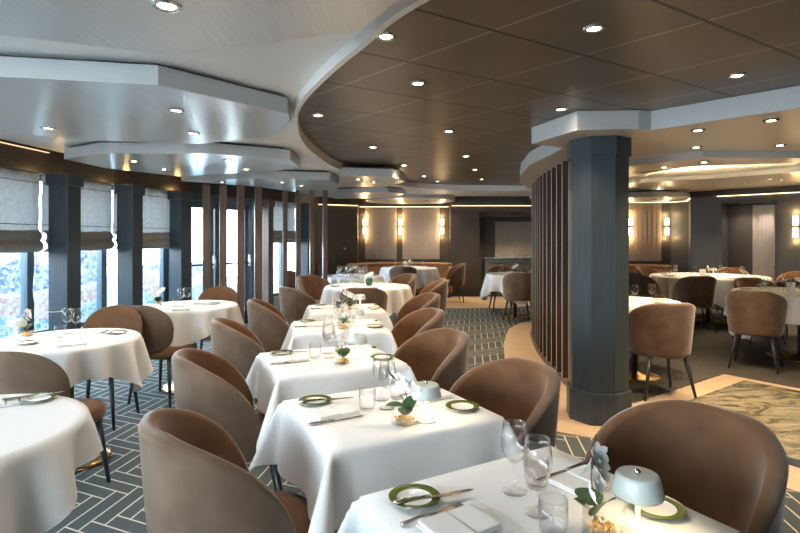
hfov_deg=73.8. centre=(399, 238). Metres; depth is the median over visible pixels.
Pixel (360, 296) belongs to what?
table lamp
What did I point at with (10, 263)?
window
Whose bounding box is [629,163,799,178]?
ceiling
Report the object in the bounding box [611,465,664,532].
table lamp
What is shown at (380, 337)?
tablecloth
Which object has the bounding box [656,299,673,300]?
napkin
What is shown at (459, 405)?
bread plate
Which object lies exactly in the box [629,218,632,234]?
wall light
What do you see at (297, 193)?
wooden post
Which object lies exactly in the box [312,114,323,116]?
recessed light
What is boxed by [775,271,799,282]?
armchair
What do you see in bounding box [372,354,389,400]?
wine glass
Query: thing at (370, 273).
orchid spray
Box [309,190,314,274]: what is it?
wooden post
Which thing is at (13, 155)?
wall
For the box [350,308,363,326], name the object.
table lamp
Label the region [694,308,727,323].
round table
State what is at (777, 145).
recessed light
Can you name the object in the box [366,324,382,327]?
bread plate
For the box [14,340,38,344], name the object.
bread plate
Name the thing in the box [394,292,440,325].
armchair
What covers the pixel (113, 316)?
chair
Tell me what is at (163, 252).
window
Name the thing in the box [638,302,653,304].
napkin
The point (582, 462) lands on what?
table knife
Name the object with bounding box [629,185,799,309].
wall
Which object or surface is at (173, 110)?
recessed light
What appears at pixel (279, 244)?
window
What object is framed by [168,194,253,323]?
door
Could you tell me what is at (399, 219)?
wall light
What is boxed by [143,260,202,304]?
window
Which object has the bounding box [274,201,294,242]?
blind
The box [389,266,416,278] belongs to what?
armchair
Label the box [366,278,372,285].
vase
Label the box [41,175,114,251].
blind
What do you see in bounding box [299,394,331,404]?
bread plate
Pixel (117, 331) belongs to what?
bread plate
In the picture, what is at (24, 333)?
pebbles
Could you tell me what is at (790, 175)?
ceiling
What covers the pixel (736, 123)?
ceiling
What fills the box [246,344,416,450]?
tablecloth
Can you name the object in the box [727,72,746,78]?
recessed light
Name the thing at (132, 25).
ceiling panel
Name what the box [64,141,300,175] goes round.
ceiling panel
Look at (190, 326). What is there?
tablecloth
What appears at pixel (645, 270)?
armchair
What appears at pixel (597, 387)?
column
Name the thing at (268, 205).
pillar
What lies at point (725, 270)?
armchair
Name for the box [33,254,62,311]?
blind cord
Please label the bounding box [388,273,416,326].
armchair
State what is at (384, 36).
recessed light
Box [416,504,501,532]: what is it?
napkin
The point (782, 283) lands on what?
armchair
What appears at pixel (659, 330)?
armchair
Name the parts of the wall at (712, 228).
ribbed panel, niche panel, cornice, ribbed panel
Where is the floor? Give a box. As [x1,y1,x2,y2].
[45,276,799,532]
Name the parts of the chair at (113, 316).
leg, leg, backrest, leg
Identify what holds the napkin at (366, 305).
on the tablecloth at (381, 315)
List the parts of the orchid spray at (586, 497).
flower, flower, stem, flower, flower, flower, flower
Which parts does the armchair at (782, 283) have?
leg, backrest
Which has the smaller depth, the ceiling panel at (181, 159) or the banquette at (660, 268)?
the ceiling panel at (181, 159)
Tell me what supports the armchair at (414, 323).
on the floor
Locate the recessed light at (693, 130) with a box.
[691,129,705,131]
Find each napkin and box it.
[0,394,27,406]
[56,340,86,347]
[77,329,108,333]
[171,308,189,310]
[274,354,308,361]
[300,322,321,326]
[309,403,359,420]
[315,306,331,308]
[349,347,380,355]
[355,320,377,324]
[358,304,376,306]
[407,390,452,403]
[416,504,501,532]
[548,465,613,495]
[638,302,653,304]
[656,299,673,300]
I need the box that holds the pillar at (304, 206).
[301,203,308,274]
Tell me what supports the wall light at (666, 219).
attached to the wall at (712, 228)
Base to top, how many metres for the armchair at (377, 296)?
0.847 m
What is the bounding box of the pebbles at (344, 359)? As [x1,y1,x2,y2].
[336,357,348,362]
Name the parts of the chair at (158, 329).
leg, backrest, leg, leg, seat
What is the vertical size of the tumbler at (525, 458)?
0.077 m
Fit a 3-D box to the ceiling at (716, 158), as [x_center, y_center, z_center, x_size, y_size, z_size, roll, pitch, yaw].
[5.400,-0.950,6.689,6.800,0.500,4.222,0,0,0]
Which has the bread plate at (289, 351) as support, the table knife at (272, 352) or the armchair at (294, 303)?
the table knife at (272, 352)
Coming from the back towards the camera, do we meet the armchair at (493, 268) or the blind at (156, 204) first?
the armchair at (493, 268)
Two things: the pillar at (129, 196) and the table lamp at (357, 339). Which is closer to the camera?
the table lamp at (357, 339)
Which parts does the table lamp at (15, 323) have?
lamp shade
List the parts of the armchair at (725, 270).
backrest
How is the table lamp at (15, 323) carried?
on the tablecloth at (124, 356)
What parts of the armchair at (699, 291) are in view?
backrest, leg, leg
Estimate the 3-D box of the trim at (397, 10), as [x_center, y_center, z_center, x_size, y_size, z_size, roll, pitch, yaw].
[0.927,-0.833,4.352,3.547,0.055,9.156,0,0,0]
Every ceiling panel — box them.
[0,0,401,53]
[0,54,290,143]
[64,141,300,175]
[181,170,338,193]
[315,186,405,198]
[339,166,405,186]
[366,194,454,203]
[629,190,689,202]
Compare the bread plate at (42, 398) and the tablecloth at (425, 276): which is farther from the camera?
the tablecloth at (425, 276)
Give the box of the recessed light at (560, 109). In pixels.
[554,107,567,111]
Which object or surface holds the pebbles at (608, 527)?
in the glass vase
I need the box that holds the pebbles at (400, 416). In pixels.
[395,414,414,423]
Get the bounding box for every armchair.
[138,408,310,532]
[171,348,282,490]
[210,317,264,379]
[247,299,289,402]
[278,286,317,326]
[297,275,330,303]
[336,266,364,273]
[339,287,387,310]
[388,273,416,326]
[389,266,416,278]
[391,307,444,347]
[393,328,468,390]
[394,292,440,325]
[419,279,447,316]
[446,263,465,302]
[449,358,560,452]
[487,266,512,311]
[502,272,531,323]
[584,400,788,532]
[629,272,663,297]
[629,303,696,400]
[635,266,658,275]
[674,276,716,333]
[715,267,749,314]
[725,290,787,374]
[732,277,785,343]
[774,277,799,338]
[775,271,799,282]
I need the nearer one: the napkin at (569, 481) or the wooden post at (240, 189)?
the napkin at (569, 481)
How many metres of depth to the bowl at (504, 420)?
1.30 m
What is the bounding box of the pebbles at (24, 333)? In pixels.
[20,331,31,335]
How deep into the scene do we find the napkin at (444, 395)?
2.07 m
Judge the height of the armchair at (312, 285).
0.847 m
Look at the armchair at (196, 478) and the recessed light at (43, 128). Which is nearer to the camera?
the armchair at (196, 478)
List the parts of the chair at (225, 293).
leg, backrest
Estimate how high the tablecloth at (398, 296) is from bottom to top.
0.403 m
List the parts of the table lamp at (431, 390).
lamp shade, stem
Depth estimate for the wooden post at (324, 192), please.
8.12 m
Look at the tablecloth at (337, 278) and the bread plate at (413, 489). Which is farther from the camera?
the tablecloth at (337, 278)
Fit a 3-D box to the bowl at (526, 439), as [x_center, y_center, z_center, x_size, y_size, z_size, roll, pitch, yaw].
[0.311,0.499,1.203,0.066,0.100,0.066,0,0,-30]
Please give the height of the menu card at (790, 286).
0.109 m
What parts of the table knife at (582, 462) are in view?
blade, handle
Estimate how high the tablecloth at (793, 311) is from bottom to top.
0.531 m
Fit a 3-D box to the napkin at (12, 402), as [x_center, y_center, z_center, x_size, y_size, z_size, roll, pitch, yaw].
[-1.496,0.613,2.009,0.150,0.013,0.110,0,0,-40]
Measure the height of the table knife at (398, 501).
0.014 m
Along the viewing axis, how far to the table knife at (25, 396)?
2.03 m
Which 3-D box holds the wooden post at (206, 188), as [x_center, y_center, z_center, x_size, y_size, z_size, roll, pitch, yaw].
[-2.652,0.321,7.304,0.112,2.119,0.112,0,0,-20]
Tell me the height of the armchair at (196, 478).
0.847 m
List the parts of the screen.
rail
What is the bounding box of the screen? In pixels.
[530,161,568,385]
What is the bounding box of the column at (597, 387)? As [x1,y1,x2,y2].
[566,135,631,425]
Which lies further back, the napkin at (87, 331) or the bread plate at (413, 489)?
the napkin at (87, 331)
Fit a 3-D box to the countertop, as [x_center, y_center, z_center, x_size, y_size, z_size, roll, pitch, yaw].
[2.770,0.465,12.988,1.500,0.030,0.525,0,0,0]
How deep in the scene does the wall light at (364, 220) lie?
13.09 m
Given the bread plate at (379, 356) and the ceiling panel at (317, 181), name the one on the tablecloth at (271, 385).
the bread plate at (379, 356)
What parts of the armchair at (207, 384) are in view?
backrest, seat, leg, leg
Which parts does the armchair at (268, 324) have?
backrest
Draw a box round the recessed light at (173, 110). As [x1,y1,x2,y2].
[167,108,184,112]
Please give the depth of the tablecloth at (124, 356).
3.19 m
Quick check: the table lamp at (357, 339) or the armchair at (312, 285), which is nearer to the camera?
the table lamp at (357, 339)
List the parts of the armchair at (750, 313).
leg, leg, backrest, leg, leg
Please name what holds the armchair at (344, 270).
on the floor
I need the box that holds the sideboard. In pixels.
[481,257,531,295]
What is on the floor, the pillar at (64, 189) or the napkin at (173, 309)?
the pillar at (64, 189)
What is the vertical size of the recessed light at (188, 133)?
0.008 m
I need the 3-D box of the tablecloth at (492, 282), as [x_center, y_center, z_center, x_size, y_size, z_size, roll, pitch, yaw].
[2.060,0.862,9.543,1.226,0.482,1.207,0,0,0]
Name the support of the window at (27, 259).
in the wall at (13, 155)
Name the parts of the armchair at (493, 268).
leg, backrest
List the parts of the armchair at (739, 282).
backrest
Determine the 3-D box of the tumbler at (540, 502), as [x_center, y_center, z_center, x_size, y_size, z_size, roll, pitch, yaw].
[0.321,0.580,1.116,0.062,0.077,0.062,0,0,-30]
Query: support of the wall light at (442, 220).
attached to the wall at (475, 227)
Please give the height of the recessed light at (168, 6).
0.008 m
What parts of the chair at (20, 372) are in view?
backrest, seat, leg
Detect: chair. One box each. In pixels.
[0,351,110,482]
[83,305,142,430]
[127,305,196,407]
[198,286,238,349]
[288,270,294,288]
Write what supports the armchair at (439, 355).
on the floor
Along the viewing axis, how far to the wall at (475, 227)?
13.17 m
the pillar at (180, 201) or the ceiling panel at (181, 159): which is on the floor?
the pillar at (180, 201)
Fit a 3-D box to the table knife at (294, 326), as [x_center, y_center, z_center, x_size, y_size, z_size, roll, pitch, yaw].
[-0.639,0.615,3.741,0.207,0.014,0.015,0,0,-14]
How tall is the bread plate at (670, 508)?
0.012 m
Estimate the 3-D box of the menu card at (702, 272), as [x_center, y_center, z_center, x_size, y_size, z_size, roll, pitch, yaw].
[5.120,0.564,9.020,0.100,0.109,0.024,0,0,-5]
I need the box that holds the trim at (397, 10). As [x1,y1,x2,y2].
[293,0,531,190]
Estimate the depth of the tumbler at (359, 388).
1.92 m
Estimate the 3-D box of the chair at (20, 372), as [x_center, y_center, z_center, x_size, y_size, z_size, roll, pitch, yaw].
[-1.861,0.958,2.799,0.470,0.846,0.533,0,0,2]
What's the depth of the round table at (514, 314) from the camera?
9.51 m
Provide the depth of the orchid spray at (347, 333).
2.64 m
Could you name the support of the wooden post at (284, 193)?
on the floor
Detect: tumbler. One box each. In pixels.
[359,388,375,411]
[524,453,549,490]
[538,491,568,532]
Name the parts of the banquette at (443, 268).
backrest, seat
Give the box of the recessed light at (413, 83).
[410,81,425,85]
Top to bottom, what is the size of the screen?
2.132 m
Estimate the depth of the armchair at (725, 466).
1.68 m
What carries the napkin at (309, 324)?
on the tablecloth at (380, 337)
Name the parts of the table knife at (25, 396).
handle, blade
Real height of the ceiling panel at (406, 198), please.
0.199 m
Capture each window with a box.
[0,248,96,337]
[0,252,33,338]
[32,176,106,332]
[111,186,167,301]
[143,260,202,304]
[274,243,281,295]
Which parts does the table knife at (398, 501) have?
handle, blade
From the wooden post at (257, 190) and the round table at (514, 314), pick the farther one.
the round table at (514, 314)
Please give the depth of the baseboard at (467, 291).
12.73 m
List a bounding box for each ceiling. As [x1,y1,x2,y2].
[0,0,799,196]
[453,194,531,195]
[520,85,799,189]
[530,166,799,198]
[629,151,799,172]
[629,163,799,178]
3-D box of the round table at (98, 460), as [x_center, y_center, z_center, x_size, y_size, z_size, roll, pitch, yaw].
[-2.070,1.002,3.320,0.792,0.753,0.792,0,0,0]
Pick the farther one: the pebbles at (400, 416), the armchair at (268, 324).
the armchair at (268, 324)
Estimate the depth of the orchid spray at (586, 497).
1.14 m
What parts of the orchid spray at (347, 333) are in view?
flower, flower, flower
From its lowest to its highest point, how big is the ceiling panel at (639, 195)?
0.149 m
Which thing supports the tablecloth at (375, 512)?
on the square table
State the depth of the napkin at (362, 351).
2.89 m
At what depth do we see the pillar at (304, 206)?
9.36 m
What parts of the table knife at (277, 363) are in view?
handle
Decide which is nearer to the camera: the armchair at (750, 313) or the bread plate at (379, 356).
the bread plate at (379, 356)
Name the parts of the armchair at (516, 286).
leg, leg, backrest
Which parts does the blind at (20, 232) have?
seam rod, seam rod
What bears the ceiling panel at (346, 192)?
attached to the ceiling at (493, 71)
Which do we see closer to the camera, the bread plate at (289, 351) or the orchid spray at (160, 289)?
the bread plate at (289, 351)
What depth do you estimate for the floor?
4.97 m
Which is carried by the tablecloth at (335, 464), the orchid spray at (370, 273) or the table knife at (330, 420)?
the table knife at (330, 420)
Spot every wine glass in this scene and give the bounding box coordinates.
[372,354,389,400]
[378,361,395,409]
[501,420,527,496]
[523,435,552,519]
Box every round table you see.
[70,386,110,472]
[161,381,173,392]
[501,302,527,317]
[629,350,660,381]
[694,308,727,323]
[766,325,799,361]
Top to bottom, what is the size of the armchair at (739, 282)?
0.847 m
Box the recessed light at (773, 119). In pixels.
[763,118,779,122]
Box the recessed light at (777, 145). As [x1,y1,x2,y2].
[773,144,786,146]
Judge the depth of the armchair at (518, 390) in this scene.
2.34 m
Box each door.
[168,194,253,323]
[319,210,349,276]
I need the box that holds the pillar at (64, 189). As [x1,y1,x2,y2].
[45,174,83,330]
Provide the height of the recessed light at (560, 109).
0.008 m
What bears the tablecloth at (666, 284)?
on the round table at (708, 319)
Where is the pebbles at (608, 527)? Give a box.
[587,515,620,532]
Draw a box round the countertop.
[481,257,531,258]
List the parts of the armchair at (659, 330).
leg, leg, backrest, leg, leg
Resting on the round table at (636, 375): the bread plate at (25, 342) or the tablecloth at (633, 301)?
the tablecloth at (633, 301)
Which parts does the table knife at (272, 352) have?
handle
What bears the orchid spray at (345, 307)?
in the glass vase
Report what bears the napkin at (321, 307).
on the tablecloth at (381, 315)
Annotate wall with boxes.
[0,139,308,328]
[315,196,531,291]
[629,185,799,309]
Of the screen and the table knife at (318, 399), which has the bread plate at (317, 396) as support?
the table knife at (318, 399)
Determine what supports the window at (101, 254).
in the wall at (13, 155)
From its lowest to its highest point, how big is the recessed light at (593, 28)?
0.008 m
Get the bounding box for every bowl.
[501,420,527,463]
[523,435,552,482]
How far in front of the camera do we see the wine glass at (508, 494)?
1.30 m
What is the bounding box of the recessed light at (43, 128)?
[40,127,55,129]
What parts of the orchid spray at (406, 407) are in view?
flower, stem, flower, flower, flower, flower, flower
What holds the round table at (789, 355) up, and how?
on the floor
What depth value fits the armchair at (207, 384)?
2.35 m
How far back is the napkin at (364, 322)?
3.88 m
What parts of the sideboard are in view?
drawer, drawer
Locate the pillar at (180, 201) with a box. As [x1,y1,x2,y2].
[168,191,193,300]
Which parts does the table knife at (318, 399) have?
handle, blade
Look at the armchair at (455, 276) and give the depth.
11.52 m
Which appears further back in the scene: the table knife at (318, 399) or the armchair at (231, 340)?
the armchair at (231, 340)
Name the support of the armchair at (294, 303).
on the floor
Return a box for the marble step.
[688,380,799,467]
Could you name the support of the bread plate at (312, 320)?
on the tablecloth at (380, 337)
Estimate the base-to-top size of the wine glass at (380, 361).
0.169 m
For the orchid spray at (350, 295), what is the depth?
4.64 m
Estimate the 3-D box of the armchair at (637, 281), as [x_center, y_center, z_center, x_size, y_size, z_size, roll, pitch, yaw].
[4.003,0.959,8.720,0.570,0.847,0.575,0,0,-10]
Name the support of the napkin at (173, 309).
on the tablecloth at (190, 326)
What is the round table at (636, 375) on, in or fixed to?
on the floor
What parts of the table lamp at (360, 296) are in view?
lamp shade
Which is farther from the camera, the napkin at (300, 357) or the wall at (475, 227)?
the wall at (475, 227)
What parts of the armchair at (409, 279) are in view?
backrest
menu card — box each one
[699,269,705,275]
[786,282,794,291]
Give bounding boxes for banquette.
[346,262,451,297]
[629,264,671,272]
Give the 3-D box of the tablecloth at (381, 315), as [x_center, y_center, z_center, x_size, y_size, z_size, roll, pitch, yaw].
[-0.490,0.774,4.800,0.866,0.307,0.763,0,0,-12]
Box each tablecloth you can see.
[0,328,152,391]
[0,394,102,532]
[145,300,244,345]
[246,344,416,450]
[249,381,522,532]
[281,319,397,354]
[302,304,392,331]
[319,283,412,315]
[328,274,384,284]
[337,446,739,532]
[379,266,440,288]
[481,272,526,304]
[629,296,680,312]
[649,273,773,308]
[723,287,799,338]
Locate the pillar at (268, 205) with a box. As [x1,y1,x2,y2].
[262,199,274,305]
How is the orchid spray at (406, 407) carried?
in the glass vase
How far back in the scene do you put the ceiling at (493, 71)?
2.81 m
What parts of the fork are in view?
handle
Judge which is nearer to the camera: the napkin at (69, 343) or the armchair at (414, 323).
the napkin at (69, 343)
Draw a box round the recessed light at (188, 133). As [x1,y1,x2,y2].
[186,132,199,134]
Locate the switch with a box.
[634,468,640,473]
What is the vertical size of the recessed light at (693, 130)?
0.008 m
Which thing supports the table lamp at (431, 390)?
on the tablecloth at (335, 464)
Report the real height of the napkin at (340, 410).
0.013 m
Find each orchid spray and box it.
[20,306,32,331]
[152,286,164,301]
[335,326,353,357]
[338,303,348,324]
[343,289,355,306]
[364,272,372,278]
[385,367,423,414]
[573,434,615,519]
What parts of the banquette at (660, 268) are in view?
backrest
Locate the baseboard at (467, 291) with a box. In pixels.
[452,287,479,296]
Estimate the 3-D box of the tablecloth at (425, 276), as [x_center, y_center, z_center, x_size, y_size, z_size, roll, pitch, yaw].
[0.198,0.823,11.602,1.426,0.403,1.412,0,0,0]
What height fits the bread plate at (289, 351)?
0.012 m
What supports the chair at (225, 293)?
on the floor
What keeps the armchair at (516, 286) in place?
on the floor
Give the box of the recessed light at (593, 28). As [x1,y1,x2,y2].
[583,24,605,33]
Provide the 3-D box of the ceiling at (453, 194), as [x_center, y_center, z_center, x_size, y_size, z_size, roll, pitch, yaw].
[0.900,-1.040,11.850,6.200,0.040,4.300,0,0,0]
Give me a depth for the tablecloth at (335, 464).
1.75 m
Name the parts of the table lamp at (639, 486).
stem, lamp shade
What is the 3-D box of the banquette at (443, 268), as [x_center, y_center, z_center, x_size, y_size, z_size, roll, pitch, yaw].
[-0.048,0.970,12.577,2.494,0.820,1.033,0,0,-12]
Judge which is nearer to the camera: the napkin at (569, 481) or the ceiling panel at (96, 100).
the napkin at (569, 481)
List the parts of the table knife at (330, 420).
handle, blade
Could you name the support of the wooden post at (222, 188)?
on the floor
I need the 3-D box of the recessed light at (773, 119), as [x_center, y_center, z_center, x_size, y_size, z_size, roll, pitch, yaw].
[2.369,-0.756,3.404,0.092,0.008,0.092,0,0,0]
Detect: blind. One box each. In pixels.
[0,168,43,252]
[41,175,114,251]
[112,185,169,249]
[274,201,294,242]
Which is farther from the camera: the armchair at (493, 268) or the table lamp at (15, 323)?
the armchair at (493, 268)
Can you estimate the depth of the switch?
1.12 m
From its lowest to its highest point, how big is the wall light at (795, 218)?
0.380 m
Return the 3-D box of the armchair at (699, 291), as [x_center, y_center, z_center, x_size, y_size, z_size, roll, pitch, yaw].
[4.420,0.959,7.982,0.575,0.847,0.570,0,0,10]
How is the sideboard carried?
on the floor
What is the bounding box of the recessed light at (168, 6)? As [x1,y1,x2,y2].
[151,0,182,12]
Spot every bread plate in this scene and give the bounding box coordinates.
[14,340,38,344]
[18,393,56,402]
[106,330,126,333]
[271,349,292,354]
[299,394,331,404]
[300,319,315,322]
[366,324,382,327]
[370,354,393,359]
[388,483,440,508]
[445,400,478,410]
[628,495,686,518]
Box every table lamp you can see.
[6,318,25,340]
[347,333,366,359]
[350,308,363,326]
[355,293,365,308]
[411,381,440,423]
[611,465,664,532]
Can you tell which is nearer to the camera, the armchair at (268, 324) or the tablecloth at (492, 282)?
the armchair at (268, 324)
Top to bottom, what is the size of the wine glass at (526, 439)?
0.169 m
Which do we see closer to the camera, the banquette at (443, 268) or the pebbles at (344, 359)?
the pebbles at (344, 359)
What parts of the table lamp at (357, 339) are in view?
lamp shade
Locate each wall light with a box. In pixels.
[363,219,365,233]
[399,219,400,233]
[441,219,443,233]
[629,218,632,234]
[665,218,668,234]
[793,216,797,236]
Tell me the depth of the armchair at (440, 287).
6.86 m
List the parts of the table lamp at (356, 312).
lamp shade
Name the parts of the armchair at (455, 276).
backrest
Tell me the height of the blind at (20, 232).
0.779 m
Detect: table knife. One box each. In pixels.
[0,391,63,400]
[270,351,306,353]
[270,361,308,365]
[294,326,323,327]
[299,397,353,402]
[308,415,364,425]
[393,489,473,504]
[534,461,588,481]
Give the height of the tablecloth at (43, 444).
0.295 m
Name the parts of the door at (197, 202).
handle, handle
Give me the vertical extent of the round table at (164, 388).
0.753 m
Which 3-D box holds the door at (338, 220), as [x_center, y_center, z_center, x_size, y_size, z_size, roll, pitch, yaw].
[-1.536,0.345,12.417,0.830,2.030,0.083,0,0,-29]
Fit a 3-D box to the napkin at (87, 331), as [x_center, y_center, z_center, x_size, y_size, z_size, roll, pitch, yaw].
[-2.036,0.613,3.534,0.150,0.013,0.110,0,0,0]
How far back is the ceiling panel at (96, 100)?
2.95 m
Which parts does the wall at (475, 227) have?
cornice, ribbed panel, cornice, ribbed panel, cornice, ribbed panel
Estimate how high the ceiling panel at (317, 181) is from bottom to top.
0.119 m
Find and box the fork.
[400,502,463,527]
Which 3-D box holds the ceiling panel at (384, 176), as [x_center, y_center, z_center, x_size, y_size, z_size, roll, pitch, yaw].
[-0.355,-0.799,6.946,0.845,0.119,1.396,0,0,-5]
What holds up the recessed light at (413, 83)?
in the ceiling at (493, 71)
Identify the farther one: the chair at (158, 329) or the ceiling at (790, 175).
the ceiling at (790, 175)
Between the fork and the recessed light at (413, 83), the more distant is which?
the recessed light at (413, 83)
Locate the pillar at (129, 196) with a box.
[115,184,144,305]
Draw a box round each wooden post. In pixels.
[203,185,210,340]
[219,185,226,285]
[237,186,244,324]
[254,186,261,299]
[282,190,287,286]
[295,190,300,288]
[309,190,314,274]
[322,190,327,280]
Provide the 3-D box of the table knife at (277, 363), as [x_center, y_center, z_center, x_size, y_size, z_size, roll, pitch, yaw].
[-0.543,0.615,2.657,0.207,0.014,0.015,0,0,-26]
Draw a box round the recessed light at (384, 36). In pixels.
[376,32,395,40]

